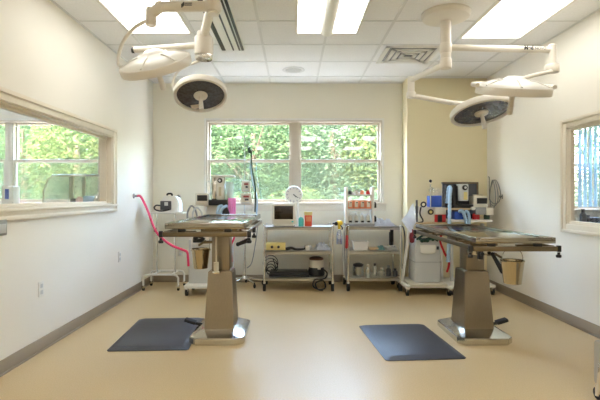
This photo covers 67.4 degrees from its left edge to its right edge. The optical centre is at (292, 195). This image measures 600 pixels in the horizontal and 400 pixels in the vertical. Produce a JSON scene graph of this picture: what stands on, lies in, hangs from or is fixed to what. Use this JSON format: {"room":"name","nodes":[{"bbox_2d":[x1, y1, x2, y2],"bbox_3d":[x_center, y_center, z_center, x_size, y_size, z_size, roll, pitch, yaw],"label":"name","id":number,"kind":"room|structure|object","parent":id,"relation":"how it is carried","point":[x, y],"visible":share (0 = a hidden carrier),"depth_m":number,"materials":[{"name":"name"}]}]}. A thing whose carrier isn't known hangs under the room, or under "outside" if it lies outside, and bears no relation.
{"room":"veterinary clinic","nodes":[
{"label":"veterinary clinic","id":0,"kind":"room"},
{"bbox_2d":[0,0,152,360],"bbox_3d":[-1.993,-0.186,1.498,0.130,2.740,9.397,0,0,0],"label":"wall","id":1,"kind":"structure","parent":0,"point":[46,56],"depth_m":3.88,"materials":[{"name":"paint"}]},
{"bbox_2d":[0,219,6,235],"bbox_3d":[-1.911,0.206,2.770,0.034,0.105,0.440,0,0,0],"label":"wall box","id":2,"kind":"object","parent":1,"relation":"attached to","point":[3,223],"visible":0.93,"depth_m":2.94,"materials":[{"name":"grey plastic"}]},
{"bbox_2d":[38,281,43,296],"bbox_3d":[-1.924,0.711,3.440,0.008,0.116,0.072,0,0,0],"label":"wall outlet","id":3,"kind":"object","parent":1,"relation":"attached to","point":[40,284],"visible":1,"depth_m":3.43,"materials":[{"name":"white plastic"}]},
{"bbox_2d":[0,86,117,220],"bbox_3d":[-1.976,-0.275,3.050,0.165,0.881,3.664,0,0,0],"label":"trim","id":4,"kind":"structure","parent":1,"relation":"attached to","point":[36,109],"depth_m":3.87,"materials":[{"name":"paint"}]},
{"bbox_2d":[0,276,153,376],"bbox_3d":[-1.918,1.134,1.498,0.020,0.100,9.397,0,0,0],"label":"baseboard","id":5,"kind":"structure","parent":1,"relation":"attached to","point":[14,360],"depth_m":3.73,"materials":[{"name":"grey rubber"}]},
{"bbox_2d":[0,83,401,274],"bbox_3d":[-1.698,-0.186,6.297,6.605,2.740,0.200,0,0,0],"label":"wall","id":6,"kind":"structure","parent":0,"point":[178,132],"depth_m":6.20,"materials":[{"name":"beige paint"}]},
{"bbox_2d":[0,118,99,203],"bbox_3d":[-3.820,-0.433,6.274,2.420,1.274,0.245,0,0,0],"label":"window","id":7,"kind":"structure","parent":6,"relation":"in","point":[11,160],"depth_m":6.24,"materials":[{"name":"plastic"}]},
{"bbox_2d":[153,275,398,281],"bbox_3d":[-0.207,1.134,6.193,3.425,0.100,0.008,0,0,0],"label":"baseboard","id":8,"kind":"structure","parent":6,"relation":"attached to","point":[337,278],"depth_m":6.19,"materials":[{"name":"grey rubber"}]},
{"bbox_2d":[204,118,385,210],"bbox_3d":[0.015,-0.433,6.274,2.522,1.274,0.245,0,0,0],"label":"window","id":9,"kind":"structure","parent":6,"relation":"in","point":[294,160],"depth_m":6.23,"materials":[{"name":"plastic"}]},
{"bbox_2d":[0,282,599,399],"bbox_3d":[0.200,1.234,1.498,10.400,0.100,9.797,0,0,0],"label":"floor","id":10,"kind":"structure","parent":0,"point":[302,342],"depth_m":3.28,"materials":[{"name":"beige laminate"}]},
{"bbox_2d":[107,318,203,351],"bbox_3d":[-1.135,1.171,3.881,0.619,0.023,0.890,0,0,-3],"label":"floor mat","id":11,"kind":"object","parent":10,"relation":"on","point":[147,334],"visible":0.94,"depth_m":3.72,"materials":[{"name":"rubber"}]},
{"bbox_2d":[142,211,186,290],"bbox_3d":[-1.632,0.692,5.784,0.509,0.984,0.372,0,0,0],"label":"tray stand","id":12,"kind":"object","parent":10,"relation":"on","point":[156,271],"visible":0.96,"depth_m":5.76,"materials":[{"name":"white metal"}]},
{"bbox_2d":[153,193,181,211],"bbox_3d":[-1.603,0.084,5.773,0.312,0.254,0.255,0,0,0],"label":"medical device","id":13,"kind":"object","parent":12,"relation":"on","point":[171,203],"visible":1,"depth_m":5.70,"materials":[{"name":"white plastic"}]},
{"bbox_2d":[151,211,186,213],"bbox_3d":[-1.575,0.210,5.785,0.396,0.022,0.330,0,0,0],"label":"tray","id":14,"kind":"object","parent":12,"relation":"on","point":[182,212],"depth_m":5.62,"materials":[{"name":"white metal"}]},
{"bbox_2d":[158,214,261,344],"bbox_3d":[-0.617,0.685,3.865,0.674,0.998,1.546,0,0,0],"label":"table","id":15,"kind":"object","parent":10,"relation":"on","point":[221,325],"visible":1,"depth_m":3.71,"materials":[{"name":"metal"}]},
{"bbox_2d":[191,230,210,268],"bbox_3d":[-0.800,0.439,3.900,0.165,0.372,0.164,0,0,22],"label":"bucket","id":16,"kind":"object","parent":15,"relation":"hanging from","point":[200,256],"visible":0.81,"depth_m":3.84,"materials":[{"name":"silver metal"}]},
{"bbox_2d":[184,175,235,295],"bbox_3d":[-1.002,0.465,5.520,0.575,1.438,0.450,0,0,0],"label":"machine","id":17,"kind":"object","parent":10,"relation":"on","point":[198,278],"visible":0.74,"depth_m":5.42,"materials":[{"name":"white metal"}]},
{"bbox_2d":[195,193,209,204],"bbox_3d":[-1.111,0.037,5.547,0.164,0.144,0.146,0,0,0],"label":"patient monitor","id":18,"kind":"object","parent":17,"relation":"on","point":[200,198],"visible":0.98,"depth_m":5.48,"materials":[{"name":"white plastic"}]},
{"bbox_2d":[208,200,227,205],"bbox_3d":[-0.911,0.080,5.580,0.224,0.070,0.280,0,0,0],"label":"shelf","id":19,"kind":"object","parent":17,"relation":"attached to","point":[210,202],"depth_m":5.44,"materials":[{"name":"black plastic"}]},
{"bbox_2d":[228,198,235,213],"bbox_3d":[-0.735,0.150,5.416,0.096,0.253,0.043,0,0,0],"label":"cloth","id":20,"kind":"object","parent":17,"relation":"hanging from","point":[231,201],"visible":0.7,"depth_m":5.43,"materials":[{"name":"pink fabric"}]},
{"bbox_2d":[236,136,262,287],"bbox_3d":[-0.639,0.194,5.950,0.510,1.977,0.438,0,0,0],"label":"pole","id":21,"kind":"object","parent":10,"relation":"on","point":[244,276],"visible":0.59,"depth_m":5.92,"materials":[{"name":"silver metal"}]},
{"bbox_2d":[241,181,250,191],"bbox_3d":[-0.603,-0.124,5.842,0.114,0.140,0.216,0,0,0],"label":"pump","id":22,"kind":"object","parent":21,"relation":"attached to","point":[245,185],"visible":1,"depth_m":5.74,"materials":[{"name":"white plastic"}]},
{"bbox_2d":[241,193,251,203],"bbox_3d":[-0.603,0.036,5.842,0.134,0.144,0.216,0,0,0],"label":"pump","id":23,"kind":"object","parent":21,"relation":"attached to","point":[246,198],"visible":1,"depth_m":5.74,"materials":[{"name":"white plastic"}]},
{"bbox_2d":[245,146,257,213],"bbox_3d":[-0.562,-0.213,5.848,0.203,0.895,0.093,0,0,27],"label":"breathing circuit","id":24,"kind":"object","parent":21,"relation":"hanging from","point":[249,148],"visible":1,"depth_m":5.80,"materials":[{"name":"blue plastic"}]},
{"bbox_2d":[263,223,333,290],"bbox_3d":[0.068,0.772,5.810,0.881,0.824,0.538,0,0,0],"label":"utility cart","id":25,"kind":"object","parent":10,"relation":"on","point":[266,278],"visible":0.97,"depth_m":5.58,"materials":[{"name":"metal"}]},
{"bbox_2d":[265,255,277,274],"bbox_3d":[-0.288,0.884,5.754,0.197,0.245,0.164,0,0,0],"label":"coiled cable","id":26,"kind":"object","parent":25,"relation":"on","point":[275,267],"visible":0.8,"depth_m":5.75,"materials":[{"name":"black plastic"}]},
{"bbox_2d":[266,242,285,249],"bbox_3d":[-0.216,0.636,5.711,0.244,0.088,0.178,0,0,0],"label":"control box","id":27,"kind":"object","parent":25,"relation":"on","point":[269,245],"visible":1,"depth_m":5.64,"materials":[{"name":"yellow plastic"}]},
{"bbox_2d":[272,203,295,225],"bbox_3d":[-0.117,0.239,5.821,0.298,0.290,0.298,0,0,0],"label":"monitor","id":28,"kind":"object","parent":25,"relation":"on","point":[283,214],"visible":1,"depth_m":5.68,"materials":[{"name":"white plastic"}]},
{"bbox_2d":[269,269,308,276],"bbox_3d":[-0.050,0.985,5.780,0.503,0.058,0.280,0,0,0],"label":"pad","id":29,"kind":"object","parent":25,"relation":"on","point":[280,272],"visible":0.96,"depth_m":5.65,"materials":[{"name":"black plastic"}]},
{"bbox_2d":[285,186,302,225],"bbox_3d":[0.010,0.126,5.890,0.231,0.516,0.100,0,0,0],"label":"clock","id":30,"kind":"object","parent":25,"relation":"on","point":[293,194],"visible":0.88,"depth_m":5.86,"materials":[{"name":"white plastic"}]},
{"bbox_2d":[265,272,331,280],"bbox_3d":[0.068,1.034,5.800,0.856,0.039,0.440,0,0,0],"label":"shelf","id":31,"kind":"object","parent":25,"relation":"attached to","point":[329,278],"depth_m":5.58,"materials":[{"name":"metal"}]},
{"bbox_2d":[265,247,331,253],"bbox_3d":[0.068,0.700,5.800,0.856,0.039,0.440,0,0,0],"label":"shelf","id":32,"kind":"object","parent":25,"relation":"attached to","point":[313,251],"depth_m":5.58,"materials":[{"name":"metal"}]},
{"bbox_2d":[265,224,331,229],"bbox_3d":[0.068,0.400,5.800,0.856,0.039,0.440,0,0,0],"label":"shelf","id":33,"kind":"object","parent":25,"relation":"attached to","point":[267,226],"depth_m":5.58,"materials":[{"name":"metal"}]},
{"bbox_2d":[298,214,303,226],"bbox_3d":[0.101,0.307,5.680,0.066,0.154,0.066,0,0,0],"label":"spray bottle","id":34,"kind":"object","parent":25,"relation":"on","point":[300,220],"visible":1,"depth_m":5.65,"materials":[{"name":"teal plastic"}]},
{"bbox_2d":[304,212,311,225],"bbox_3d":[0.194,0.291,5.731,0.103,0.185,0.097,0,0,0],"label":"sharps container","id":35,"kind":"object","parent":25,"relation":"on","point":[307,215],"visible":0.98,"depth_m":5.69,"materials":[{"name":"red plastic"}]},
{"bbox_2d":[308,256,324,275],"bbox_3d":[0.300,0.897,5.796,0.220,0.233,0.228,0,0,0],"label":"unit","id":36,"kind":"object","parent":25,"relation":"on","point":[316,263],"visible":0.99,"depth_m":5.72,"materials":[{"name":"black plastic"}]},
{"bbox_2d":[309,260,323,267],"bbox_3d":[0.300,0.867,5.800,0.188,0.095,0.188,0,0,0],"label":"canister","id":37,"kind":"object","parent":36,"relation":"on","point":[312,263],"depth_m":5.72,"materials":[{"name":"white plastic"}]},
{"bbox_2d":[312,269,327,290],"bbox_3d":[0.366,1.050,5.600,0.139,0.247,0.246,0,0,43],"label":"hose","id":38,"kind":"object","parent":25,"relation":"hanging from","point":[318,279],"visible":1,"depth_m":5.54,"materials":[{"name":"black plastic"}]},
{"bbox_2d":[314,242,329,249],"bbox_3d":[0.368,0.631,5.737,0.210,0.090,0.219,0,0,0],"label":"plastic bag","id":39,"kind":"object","parent":25,"relation":"on","point":[320,246],"visible":1,"depth_m":5.68,"materials":[{"name":"white plastic"}]},
{"bbox_2d":[332,220,342,244],"bbox_3d":[0.559,0.453,5.629,0.129,0.302,0.090,0,0,0],"label":"spray bottle","id":40,"kind":"object","parent":25,"relation":"hanging from","point":[338,223],"visible":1,"depth_m":5.60,"materials":[{"name":"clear plastic"}]},
{"bbox_2d":[343,223,402,290],"bbox_3d":[1.011,0.772,5.810,0.682,0.824,0.538,0,0,0],"label":"utility cart","id":41,"kind":"object","parent":10,"relation":"on","point":[350,250],"visible":0.73,"depth_m":5.58,"materials":[{"name":"metal"}]},
{"bbox_2d":[342,226,346,274],"bbox_3d":[0.644,0.674,5.602,0.065,0.610,0.033,0,0,-12],"label":"hose","id":42,"kind":"object","parent":41,"relation":"hanging from","point":[346,226],"visible":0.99,"depth_m":5.59,"materials":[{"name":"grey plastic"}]},
{"bbox_2d":[344,226,346,279],"bbox_3d":[0.656,0.707,5.616,0.046,0.672,0.073,0,0,0],"label":"hose","id":43,"kind":"object","parent":41,"relation":"hanging from","point":[345,268],"visible":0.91,"depth_m":5.59,"materials":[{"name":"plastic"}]},
{"bbox_2d":[345,225,348,267],"bbox_3d":[0.672,0.624,5.554,0.057,0.521,0.034,0,0,-24],"label":"tool","id":44,"kind":"object","parent":41,"relation":"hanging from","point":[346,238],"visible":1,"depth_m":5.54,"materials":[{"name":"plastic"}]},
{"bbox_2d":[352,263,363,275],"bbox_3d":[0.833,0.933,5.740,0.148,0.159,0.148,0,0,0],"label":"spool","id":45,"kind":"object","parent":41,"relation":"on","point":[358,267],"visible":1,"depth_m":5.69,"materials":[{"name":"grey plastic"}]},
{"bbox_2d":[344,187,374,225],"bbox_3d":[0.849,0.134,5.790,0.364,0.500,0.220,0,0,0],"label":"rack","id":46,"kind":"object","parent":41,"relation":"on","point":[371,223],"visible":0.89,"depth_m":5.70,"materials":[{"name":"white plastic"}]},
{"bbox_2d":[351,240,368,249],"bbox_3d":[0.851,0.625,5.740,0.205,0.113,0.196,0,0,0],"label":"plastic basket","id":47,"kind":"object","parent":41,"relation":"on","point":[356,244],"visible":1,"depth_m":5.66,"materials":[{"name":"white plastic"}]},
{"bbox_2d":[344,225,399,229],"bbox_3d":[1.011,0.400,5.800,0.657,0.039,0.440,0,0,0],"label":"shelf","id":48,"kind":"object","parent":41,"relation":"attached to","point":[395,227],"depth_m":5.58,"materials":[{"name":"metal"}]},
{"bbox_2d":[345,247,399,253],"bbox_3d":[1.011,0.700,5.800,0.657,0.039,0.440,0,0,0],"label":"shelf","id":49,"kind":"object","parent":41,"relation":"attached to","point":[350,250],"depth_m":5.58,"materials":[{"name":"metal"}]},
{"bbox_2d":[349,272,399,280],"bbox_3d":[1.011,1.034,5.800,0.657,0.039,0.440,0,0,0],"label":"shelf","id":50,"kind":"object","parent":41,"relation":"attached to","point":[351,278],"depth_m":5.58,"materials":[{"name":"metal"}]},
{"bbox_2d":[374,218,394,225],"bbox_3d":[1.154,0.328,5.779,0.286,0.101,0.255,0,0,0],"label":"plastic sheet","id":51,"kind":"object","parent":41,"relation":"on","point":[379,221],"visible":0.88,"depth_m":5.69,"materials":[{"name":"white plastic"}]},
{"bbox_2d":[384,230,396,249],"bbox_3d":[1.246,0.552,5.770,0.130,0.257,0.200,0,0,0],"label":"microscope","id":52,"kind":"object","parent":41,"relation":"on","point":[390,246],"visible":0.9,"depth_m":5.75,"materials":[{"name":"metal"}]},
{"bbox_2d":[359,324,465,360],"bbox_3d":[0.931,1.171,3.677,0.601,0.023,0.870,0,0,-5],"label":"floor mat","id":53,"kind":"object","parent":10,"relation":"on","point":[394,342],"visible":1,"depth_m":3.54,"materials":[{"name":"rubber"}]},
{"bbox_2d":[396,180,451,295],"bbox_3d":[1.620,0.492,5.570,0.576,1.384,0.546,0,0,0],"label":"machine","id":54,"kind":"object","parent":10,"relation":"on","point":[434,213],"visible":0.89,"depth_m":5.50,"materials":[{"name":"white metal"}]},
{"bbox_2d":[401,203,415,232],"bbox_3d":[1.386,0.266,5.363,0.192,0.363,0.072,0,0,-26],"label":"drape","id":55,"kind":"object","parent":54,"relation":"hanging from","point":[409,220],"visible":1,"depth_m":5.37,"materials":[{"name":"white fabric"}]},
{"bbox_2d":[409,235,439,281],"bbox_3d":[1.623,0.746,5.544,0.323,0.592,0.362,0,0,0],"label":"oxygen concentrator","id":56,"kind":"object","parent":54,"relation":"on","point":[424,253],"visible":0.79,"depth_m":5.42,"materials":[{"name":"grey plastic"}]},
{"bbox_2d":[415,222,451,224],"bbox_3d":[1.674,0.333,5.600,0.468,0.025,0.400,0,0,0],"label":"shelf","id":57,"kind":"object","parent":54,"relation":"attached to","point":[416,222],"depth_m":5.40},
{"bbox_2d":[439,235,449,271],"bbox_3d":[1.824,0.676,5.412,0.143,0.497,0.059,0,0,-25],"label":"hose","id":58,"kind":"object","parent":54,"relation":"hanging from","point":[440,242],"visible":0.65,"depth_m":5.39,"materials":[{"name":"plastic"}]},
{"bbox_2d":[445,185,451,261],"bbox_3d":[1.861,0.321,5.369,0.080,0.899,0.303,0,0,17],"label":"hose","id":59,"kind":"object","parent":54,"relation":"hanging from","point":[449,188],"visible":0.88,"depth_m":5.25,"materials":[{"name":"blue plastic"}]},
{"bbox_2d":[441,182,495,294],"bbox_3d":[2.160,0.503,5.610,0.556,1.361,0.526,0,0,0],"label":"machine","id":60,"kind":"object","parent":10,"relation":"on","point":[462,211],"visible":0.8,"depth_m":5.54,"materials":[{"name":"white metal"}]},
{"bbox_2d":[445,185,448,206],"bbox_3d":[1.929,-0.001,5.620,0.070,0.277,0.070,0,0,0],"label":"hose","id":61,"kind":"object","parent":60,"relation":"on","point":[446,204],"depth_m":5.60,"materials":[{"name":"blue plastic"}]},
{"bbox_2d":[451,185,457,203],"bbox_3d":[2.017,-0.001,5.620,0.080,0.277,0.080,0,0,0],"label":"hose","id":62,"kind":"object","parent":60,"relation":"on","point":[454,199],"depth_m":5.59,"materials":[{"name":"black plastic"}]},
{"bbox_2d":[446,208,470,209],"bbox_3d":[2.097,0.160,5.640,0.419,0.025,0.240,0,0,0],"label":"shelf","id":63,"kind":"object","parent":60,"relation":"attached to","point":[446,208],"depth_m":5.52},
{"bbox_2d":[446,218,492,221],"bbox_3d":[2.157,0.303,5.670,0.550,0.030,0.380,0,0,0],"label":"shelf","id":64,"kind":"object","parent":60,"relation":"attached to","point":[452,219],"depth_m":5.48,"materials":[{"name":"white metal"}]},
{"bbox_2d":[469,195,487,206],"bbox_3d":[2.306,0.061,5.597,0.173,0.158,0.166,0,0,0],"label":"patient monitor","id":65,"kind":"object","parent":60,"relation":"on","point":[476,200],"visible":0.93,"depth_m":5.52,"materials":[{"name":"white plastic"}]},
{"bbox_2d":[413,224,561,344],"bbox_3d":[1.541,0.735,3.865,0.658,0.898,1.530,0,0,0],"label":"table","id":66,"kind":"object","parent":10,"relation":"on","point":[470,322],"visible":0.91,"depth_m":3.72,"materials":[{"name":"metal"}]},
{"bbox_2d":[500,251,524,284],"bbox_3d":[1.585,0.501,3.250,0.172,0.260,0.164,0,0,0],"label":"bucket","id":67,"kind":"object","parent":66,"relation":"hanging from","point":[512,269],"visible":0.86,"depth_m":3.20,"materials":[{"name":"silver metal"}]},
{"bbox_2d":[593,340,599,399],"bbox_3d":[1.958,1.006,2.603,0.485,0.355,0.115,0,0,0],"label":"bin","id":68,"kind":"object","parent":10,"relation":"on","point":[596,390],"visible":1,"depth_m":2.62,"materials":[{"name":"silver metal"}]},
{"bbox_3d":[-3.240,0.639,5.150,2.320,1.090,0.600,0,0,0],"label":"countertop","id":69,"kind":"structure","parent":10,"relation":"on","visible":0},
{"bbox_2d":[2,186,19,203],"bbox_3d":[-3.158,-0.009,5.038,0.128,0.205,0.124,0,0,0],"label":"glove box","id":70,"kind":"object","parent":69,"relation":"on","point":[10,194],"visible":0.84,"depth_m":4.98,"materials":[{"name":"white cardboard"}]},
{"bbox_2d":[42,174,99,202],"bbox_3d":[-2.458,-0.072,5.119,0.631,0.334,0.303,0,0,0],"label":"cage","id":71,"kind":"object","parent":69,"relation":"on","point":[71,176],"visible":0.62,"depth_m":5.12,"materials":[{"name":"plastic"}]},
{"bbox_2d":[83,196,93,201],"bbox_3d":[-2.239,0.046,4.945,0.121,0.095,0.050,0,0,0],"label":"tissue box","id":72,"kind":"object","parent":69,"relation":"on","point":[85,198],"visible":0.44,"depth_m":4.92,"materials":[{"name":"blue cardboard"}]},
{"bbox_3d":[4.010,0.754,5.450,2.580,0.860,0.600,0,0,0],"label":"countertop","id":73,"kind":"structure","parent":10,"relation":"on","visible":0},
{"bbox_2d":[580,209,586,221],"bbox_3d":[3.416,0.239,5.300,0.070,0.170,0.069,0,0,0],"label":"bottle","id":74,"kind":"object","parent":73,"relation":"on","point":[583,217],"visible":0.85,"depth_m":5.28,"materials":[{"name":"grey plastic"}]},
{"bbox_2d":[590,217,599,222],"bbox_3d":[3.628,0.289,5.330,0.259,0.070,0.140,0,0,0],"label":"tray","id":75,"kind":"object","parent":73,"relation":"on","point":[593,219],"visible":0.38,"depth_m":5.26,"materials":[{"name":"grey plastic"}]},
{"bbox_2d":[53,0,599,82],"bbox_3d":[0.200,-1.586,1.498,10.400,0.060,9.797,0,0,0],"label":"ceiling","id":76,"kind":"structure","parent":0,"point":[108,32],"depth_m":4.56,"materials":[{"name":"tile"}]},
{"bbox_2d":[97,0,191,33],"bbox_3d":[-1.256,-1.565,3.690,0.593,0.042,1.220,0,0,0],"label":"ceiling light","id":77,"kind":"object","parent":76,"relation":"attached to","point":[121,10],"visible":0.65,"depth_m":3.91,"materials":[{"name":"white plastic"}]},
{"bbox_2d":[116,0,226,111],"bbox_3d":[-0.915,-1.176,3.612,0.877,0.760,1.775,0,0,-13],"label":"light","id":78,"kind":"object","parent":76,"relation":"hanging from","point":[207,91],"visible":1,"depth_m":3.29,"materials":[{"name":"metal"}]},
{"bbox_2d":[197,0,244,50],"bbox_3d":[-0.635,-1.546,4.037,0.257,0.021,1.475,0,0,0],"label":"ceiling vent","id":79,"kind":"object","parent":76,"relation":"in","point":[224,27],"visible":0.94,"depth_m":4.18,"materials":[{"name":"white metal"}]},
{"bbox_2d":[282,67,304,72],"bbox_3d":[0.006,-1.550,5.544,0.280,0.012,0.280,0,0,0],"label":"ceiling speaker","id":80,"kind":"object","parent":76,"relation":"attached to","point":[287,69],"visible":1,"depth_m":5.52},
{"bbox_2d":[285,68,301,71],"bbox_3d":[0.006,-1.550,5.544,0.224,0.012,0.224,0,0,0],"label":"grille","id":81,"kind":"object","parent":80,"relation":"attached to","point":[286,69],"depth_m":5.52,"materials":[{"name":"white metal"}]},
{"bbox_2d":[50,0,599,82],"bbox_3d":[0.315,-1.555,1.498,4.485,0.010,9.397,0,0,0],"label":"grid","id":82,"kind":"object","parent":76,"relation":"attached to","point":[257,20],"visible":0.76,"depth_m":4.61,"materials":[{"name":"white metal"}]},
{"bbox_2d":[295,0,370,36],"bbox_3d":[0.320,-1.584,3.690,0.600,0.136,1.220,0,0,0],"label":"ceiling light","id":83,"kind":"object","parent":76,"relation":"attached to","point":[326,11],"visible":1,"depth_m":3.87,"materials":[{"name":"white plastic"}]},
{"bbox_2d":[297,0,324,32],"bbox_3d":[0.150,-1.564,3.690,0.216,0.024,1.176,0,0,0],"label":"diffuser","id":84,"kind":"object","parent":83,"relation":"attached to","point":[307,10],"depth_m":3.87,"materials":[{"name":"white plastic"}]},
{"bbox_2d":[333,0,367,32],"bbox_3d":[0.490,-1.564,3.690,0.216,0.024,1.176,0,0,0],"label":"diffuser","id":85,"kind":"object","parent":83,"relation":"attached to","point":[349,10],"depth_m":3.87,"materials":[{"name":"white plastic"}]},
{"bbox_2d":[376,46,439,63],"bbox_3d":[1.265,-1.546,4.950,0.600,0.020,0.600,0,0,0],"label":"ceiling vent","id":86,"kind":"object","parent":76,"relation":"in","point":[390,54],"visible":0.92,"depth_m":4.91,"materials":[{"name":"white metal"}]},
{"bbox_2d":[406,3,558,128],"bbox_3d":[1.680,-1.097,3.932,1.167,0.917,1.384,0,0,0],"label":"light","id":87,"kind":"object","parent":76,"relation":"hanging from","point":[496,102],"visible":1,"depth_m":3.81,"materials":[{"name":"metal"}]},
{"bbox_2d":[459,0,575,38],"bbox_3d":[1.933,-1.565,3.820,0.606,0.042,1.220,0,0,0],"label":"ceiling light","id":88,"kind":"object","parent":76,"relation":"attached to","point":[502,10],"visible":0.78,"depth_m":3.91,"materials":[{"name":"white plastic"}]},
{"bbox_2d":[402,78,486,276],"bbox_3d":[2.096,-0.186,6.163,1.182,2.740,0.467,0,0,0],"label":"wall","id":89,"kind":"structure","parent":0,"point":[438,150],"depth_m":5.93,"materials":[{"name":"yellow paint"}]},
{"bbox_2d":[487,10,599,325],"bbox_3d":[2.582,-0.186,1.498,0.050,2.740,9.397,0,0,0],"label":"wall","id":90,"kind":"structure","parent":0,"point":[523,146],"depth_m":4.52,"materials":[{"name":"paint"}]},
{"bbox_2d":[489,180,495,206],"bbox_3d":[2.511,-0.022,5.660,0.010,0.369,0.178,0,0,0],"label":"cable loop","id":91,"kind":"object","parent":90,"relation":"hanging from","point":[492,180],"visible":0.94,"depth_m":5.63,"materials":[{"name":"grey plastic"}]},
{"bbox_2d":[489,279,599,338],"bbox_3d":[2.547,1.134,1.365,0.020,0.100,9.130,0,0,0],"label":"baseboard","id":92,"kind":"structure","parent":90,"relation":"attached to","point":[588,327],"depth_m":4.42,"materials":[{"name":"grey rubber"}]},
{"bbox_2d":[560,110,599,236],"bbox_3d":[2.568,-0.186,2.945,0.078,1.048,2.646,0,0,0],"label":"trim","id":93,"kind":"structure","parent":90,"relation":"attached to","point":[591,119],"depth_m":4.16,"materials":[{"name":"paint"}]},
{"bbox_3d":[4.043,-0.186,6.297,2.713,2.740,0.200,0,0,0],"label":"wall","id":94,"kind":"structure","parent":0,"visible":0},
{"bbox_2d":[575,125,599,216],"bbox_3d":[4.450,-0.375,6.274,1.600,1.338,0.245,0,0,0],"label":"window","id":95,"kind":"structure","parent":94,"relation":"in","point":[593,211],"depth_m":6.18,"materials":[{"name":"plastic"}]},
{"bbox_2d":[575,125,599,206],"bbox_3d":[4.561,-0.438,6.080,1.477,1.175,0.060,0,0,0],"label":"vertical blind","id":96,"kind":"object","parent":95,"relation":"attached to","point":[595,127],"visible":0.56,"depth_m":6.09,"materials":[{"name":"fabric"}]},
{"label":"outside","id":97,"kind":"structure","parent":0,"visible":0},
{"bbox_3d":[0.000,1.559,33.224,90.000,0.150,53.553,0,0,0],"label":"ground","id":98,"kind":"structure","parent":97,"visible":0},
{"bbox_2d":[0,125,97,198],"bbox_3d":[-6.912,-0.861,11.502,3.764,4.705,2.788,0,0,14],"label":"tree","id":99,"kind":"object","parent":98,"relation":"on","point":[24,183],"visible":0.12,"depth_m":11.04,"materials":[{"name":"green plant"}]},
{"bbox_2d":[0,125,97,198],"bbox_3d":[-8.506,-1.547,15.497,5.664,6.170,4.003,0,0,3],"label":"tree","id":100,"kind":"object","parent":98,"relation":"on","point":[23,125],"visible":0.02,"depth_m":14.63,"materials":[{"name":"green plant"}]},
{"bbox_2d":[23,125,97,198],"bbox_3d":[-5.005,-0.644,10.397,2.272,4.269,1.599,0,0,-11],"label":"tree","id":101,"kind":"object","parent":98,"relation":"on","point":[73,152],"visible":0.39,"depth_m":10.05,"materials":[{"name":"green plant"}]},
{"bbox_2d":[211,125,249,196],"bbox_3d":[-2.889,-0.768,11.486,3.850,4.565,2.696,0,0,0],"label":"tree","id":102,"kind":"object","parent":98,"relation":"on","point":[217,140],"visible":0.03,"depth_m":11.10,"materials":[{"name":"green plant"}]},
{"bbox_2d":[211,125,267,193],"bbox_3d":[-3.402,-1.547,15.984,5.521,6.220,3.880,0,0,3],"label":"tree","id":103,"kind":"object","parent":98,"relation":"on","point":[213,125],"visible":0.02,"depth_m":15.15,"materials":[{"name":"green plant"}]},
{"bbox_2d":[211,125,319,198],"bbox_3d":[-0.901,-0.756,10.608,3.054,4.494,2.161,0,0,5],"label":"tree","id":104,"kind":"object","parent":98,"relation":"on","point":[255,144],"visible":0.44,"depth_m":10.18,"materials":[{"name":"green plant"}]},
{"bbox_2d":[213,125,357,198],"bbox_3d":[-0.190,-1.405,15.489,5.400,5.858,3.899,0,0,0],"label":"tree","id":105,"kind":"object","parent":98,"relation":"on","point":[264,171],"visible":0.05,"depth_m":14.63,"materials":[{"name":"green plant"}]},
{"bbox_2d":[269,186,327,198],"bbox_3d":[0.098,0.635,9.599,1.867,1.753,1.332,0,0,0],"label":"tree","id":106,"kind":"object","parent":98,"relation":"on","point":[308,190],"visible":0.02,"depth_m":9.60,"materials":[{"name":"green plant"}]},
{"bbox_2d":[269,125,377,198],"bbox_3d":[1.000,-0.869,11.193,3.246,4.718,2.295,0,0,5],"label":"tree","id":107,"kind":"object","parent":98,"relation":"on","point":[332,188],"visible":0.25,"depth_m":10.72,"materials":[{"name":"green plant"}]},
{"bbox_2d":[310,125,376,196],"bbox_3d":[3.207,-1.438,16.004,5.475,5.933,3.933,0,0,8],"label":"tree","id":108,"kind":"object","parent":98,"relation":"on","point":[325,125],"visible":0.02,"depth_m":15.25,"materials":[{"name":"green plant"}]},
{"bbox_2d":[340,125,377,198],"bbox_3d":[2.713,-0.709,10.602,3.244,4.399,2.294,0,0,-7],"label":"tree","id":109,"kind":"object","parent":98,"relation":"on","point":[356,137],"visible":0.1,"depth_m":10.37,"materials":[{"name":"green plant"}]},
{"bbox_2d":[348,190,377,198],"bbox_3d":[1.601,0.678,9.214,1.865,1.648,1.365,0,0,0],"label":"tree","id":110,"kind":"object","parent":98,"relation":"on","point":[375,191],"visible":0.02,"depth_m":9.22,"materials":[{"name":"green plant"}]},
{"bbox_3d":[-1.903,0.000,5.439,0.050,0.060,0.060,0,0,0],"label":"outlet","id":111,"kind":"object","parent":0,"visible":0},
{"bbox_2d":[137,195,189,265],"bbox_3d":[-1.560,0.399,5.265,0.728,0.832,0.158,0,0,18],"label":"hose","id":112,"kind":"object","parent":111,"relation":"attached to","point":[140,196],"visible":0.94,"depth_m":5.20,"materials":[{"name":"rubber"}]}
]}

